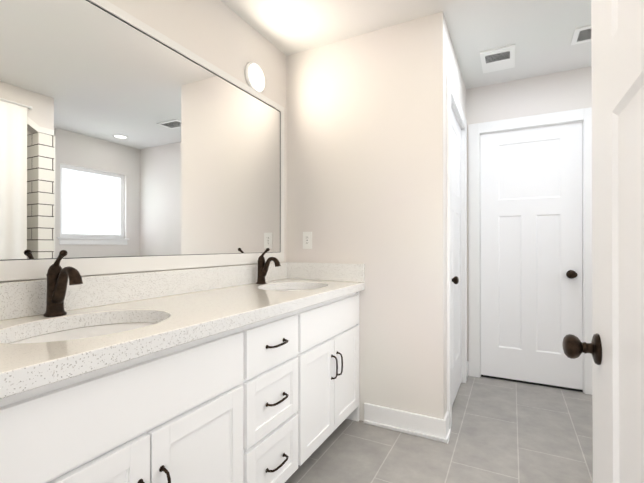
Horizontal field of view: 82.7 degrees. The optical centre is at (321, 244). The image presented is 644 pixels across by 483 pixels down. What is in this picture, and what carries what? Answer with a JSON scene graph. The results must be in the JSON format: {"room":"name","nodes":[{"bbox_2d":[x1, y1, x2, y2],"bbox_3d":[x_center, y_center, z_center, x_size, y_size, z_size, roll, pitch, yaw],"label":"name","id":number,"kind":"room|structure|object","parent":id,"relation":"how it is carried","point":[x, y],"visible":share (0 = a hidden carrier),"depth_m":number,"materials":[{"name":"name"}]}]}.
{"room":"bathroom","nodes":[
{"label":"bathroom","id":0,"kind":"room"},
{"bbox_2d":[0,0,285,282],"bbox_3d":[-0.507,-0.107,2.206,0.120,2.440,3.470,0,0,27],"label":"wall","id":1,"kind":"structure","parent":0,"point":[219,34],"depth_m":1.98,"materials":[{"name":"paint"}]},
{"bbox_2d":[0,0,283,280],"bbox_3d":[-0.693,-0.414,1.700,0.013,1.060,1.854,0,0,27],"label":"vanity mirror","id":2,"kind":"object","parent":1,"relation":"attached to","point":[129,142],"visible":1,"depth_m":1.48,"materials":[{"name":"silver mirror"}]},
{"bbox_2d":[0,262,287,317],"bbox_3d":[-0.710,0.179,1.660,0.020,0.115,2.032,0,0,27],"label":"backsplash","id":3,"kind":"structure","parent":1,"relation":"attached to","point":[20,299],"depth_m":1.48,"materials":[{"name":"white stone"}]},
{"bbox_2d":[245,62,264,92],"bbox_3d":[-0.402,-1.022,2.245,0.033,0.184,0.184,0,0,27],"label":"sconce","id":4,"kind":"object","parent":1,"relation":"attached to","point":[254,77],"visible":0.94,"depth_m":2.21,"materials":[{"name":"white glass"}]},
{"bbox_2d":[286,12,445,420],"bbox_3d":[0.242,-0.106,2.370,1.060,2.440,0.100,0,0,27],"label":"wall","id":5,"kind":"structure","parent":0,"point":[366,149],"depth_m":2.24,"materials":[{"name":"paint"}]},
{"bbox_2d":[303,232,311,248],"bbox_3d":[-0.100,-0.025,2.486,0.070,0.115,0.007,0,0,27],"label":"electrical outlet plate","id":6,"kind":"object","parent":5,"relation":"attached to","point":[307,240],"visible":1,"depth_m":2.48,"materials":[{"name":"white plastic"}]},
{"bbox_2d":[288,262,363,281],"bbox_3d":[0.013,0.182,2.418,0.564,0.115,0.020,0,0,27],"label":"backsplash","id":7,"kind":"structure","parent":5,"relation":"attached to","point":[331,272],"depth_m":2.39,"materials":[{"name":"white stone"}]},
{"bbox_2d":[363,403,450,443],"bbox_3d":[0.486,1.055,2.174,0.508,0.124,0.043,0,0,27],"label":"baseboard","id":8,"kind":"structure","parent":5,"relation":"attached to","point":[425,426],"depth_m":2.15,"materials":[{"name":"white wood"}]},
{"bbox_2d":[220,0,591,88],"bbox_3d":[0.749,-1.381,1.029,3.440,0.100,4.410,0,0,27],"label":"ceiling","id":9,"kind":"structure","parent":0,"point":[539,34],"depth_m":2.21,"materials":[{"name":"paint"}]},
{"bbox_2d":[480,44,514,72],"bbox_3d":[1.259,-1.315,2.617,0.215,0.018,0.330,0,0,27],"label":"ceiling vent","id":10,"kind":"object","parent":9,"relation":"in","point":[499,58],"visible":1,"depth_m":2.59,"materials":[{"name":"white plastic"}]},
{"bbox_2d":[571,25,590,44],"bbox_3d":[1.736,-1.321,2.268,0.300,0.010,0.200,0,0,27],"label":"ceiling vent","id":11,"kind":"object","parent":9,"relation":"in","point":[582,35],"visible":0.27,"depth_m":2.31,"materials":[{"name":"white plastic"}]},
{"bbox_2d":[285,376,592,482],"bbox_3d":[0.749,1.159,1.019,3.440,0.100,4.410,0,0,27],"label":"floor","id":12,"kind":"structure","parent":0,"point":[504,431],"depth_m":2.01,"materials":[{"name":"tile"}]},
{"bbox_2d":[0,326,251,482],"bbox_3d":[-0.732,0.695,1.038,0.553,0.827,0.912,0,0,27],"label":"base cabinet","id":13,"kind":"object","parent":12,"relation":"on","point":[231,374],"depth_m":0.96,"materials":[{"name":"white wood"}]},
{"bbox_2d":[0,278,363,401],"bbox_3d":[-0.458,0.259,1.529,0.588,0.047,2.032,0,0,27],"label":"countertop","id":14,"kind":"structure","parent":13,"relation":"on","point":[199,315],"depth_m":1.12,"materials":[{"name":"white stone"}]},
{"bbox_2d":[43,250,82,316],"bbox_3d":[-0.831,0.126,1.179,0.166,0.215,0.062,0,0,27],"label":"faucet","id":15,"kind":"object","parent":14,"relation":"on","point":[57,275],"visible":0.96,"depth_m":1.18,"materials":[{"name":"brown metal"}]},
{"bbox_2d":[0,314,167,349],"bbox_3d":[-0.683,0.348,1.085,0.407,0.159,0.517,0,0,27],"label":"sink","id":16,"kind":"object","parent":14,"relation":"in","point":[34,338],"depth_m":1.17,"materials":[{"name":"white ceramic"}]},
{"bbox_2d":[256,248,280,283],"bbox_3d":[-0.318,0.130,2.175,0.166,0.215,0.062,0,0,27],"label":"faucet","id":17,"kind":"object","parent":14,"relation":"on","point":[263,266],"visible":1,"depth_m":2.18,"materials":[{"name":"brown metal"}]},
{"bbox_2d":[252,306,311,482],"bbox_3d":[-0.434,0.698,1.610,0.553,0.827,0.512,0,0,27],"label":"base cabinet","id":18,"kind":"object","parent":12,"relation":"on","point":[282,346],"depth_m":1.53,"materials":[{"name":"white wood"}]},
{"bbox_2d":[312,290,361,452],"bbox_3d":[-0.176,0.699,2.107,0.553,0.827,0.742,0,0,27],"label":"base cabinet","id":19,"kind":"object","parent":12,"relation":"on","point":[335,324],"depth_m":1.98,"materials":[{"name":"white wood"}]},
{"bbox_2d":[446,24,465,411],"bbox_3d":[0.939,-0.105,2.669,0.100,2.440,1.074,0,0,27],"label":"wall","id":20,"kind":"structure","parent":0,"point":[453,68],"depth_m":2.42,"materials":[{"name":"paint"}]},
{"bbox_2d":[451,108,460,405],"bbox_3d":[0.958,0.088,2.598,0.099,2.030,0.757,0,0,27],"label":"closet door","id":21,"kind":"structure","parent":20,"relation":"in","point":[456,237],"depth_m":2.70,"materials":[{"name":"white wood"}]},
{"bbox_2d":[446,74,466,428],"bbox_3d":[0.923,0.050,2.618,0.118,2.130,0.940,0,0,27],"label":"trim","id":22,"kind":"structure","parent":20,"relation":"attached to","point":[453,102],"depth_m":2.31,"materials":[{"name":"white wood"}]},
{"bbox_2d":[466,66,591,360],"bbox_3d":[1.791,-0.104,2.899,3.320,2.440,0.120,0,0,27],"label":"wall","id":23,"kind":"structure","parent":0,"point":[555,92],"depth_m":2.92,"materials":[{"name":"paint"}]},
{"bbox_2d":[468,107,591,394],"bbox_3d":[1.667,0.051,2.953,0.890,2.130,0.138,0,0,27],"label":"door frame","id":24,"kind":"structure","parent":23,"relation":"attached to","point":[582,115],"depth_m":2.94,"materials":[{"name":"white wood"}]},
{"bbox_2d":[480,122,582,391],"bbox_3d":[1.644,0.094,2.908,0.707,2.041,0.099,0,0,27],"label":"door","id":25,"kind":"structure","parent":23,"relation":"in","point":[531,243],"depth_m":2.91,"materials":[{"name":"white wood"}]},
{"bbox_3d":[0.193,-0.116,-0.046,3.200,2.440,0.120,0,0,27],"label":"wall","id":26,"kind":"structure","parent":0,"visible":0},
{"bbox_2d":[562,0,643,482],"bbox_3d":[0.425,0.079,0.426,0.163,2.030,0.909,0,0,27],"label":"open door","id":27,"kind":"structure","parent":26,"relation":"in","point":[615,347],"depth_m":0.66,"materials":[{"name":"white wood"}]}
]}

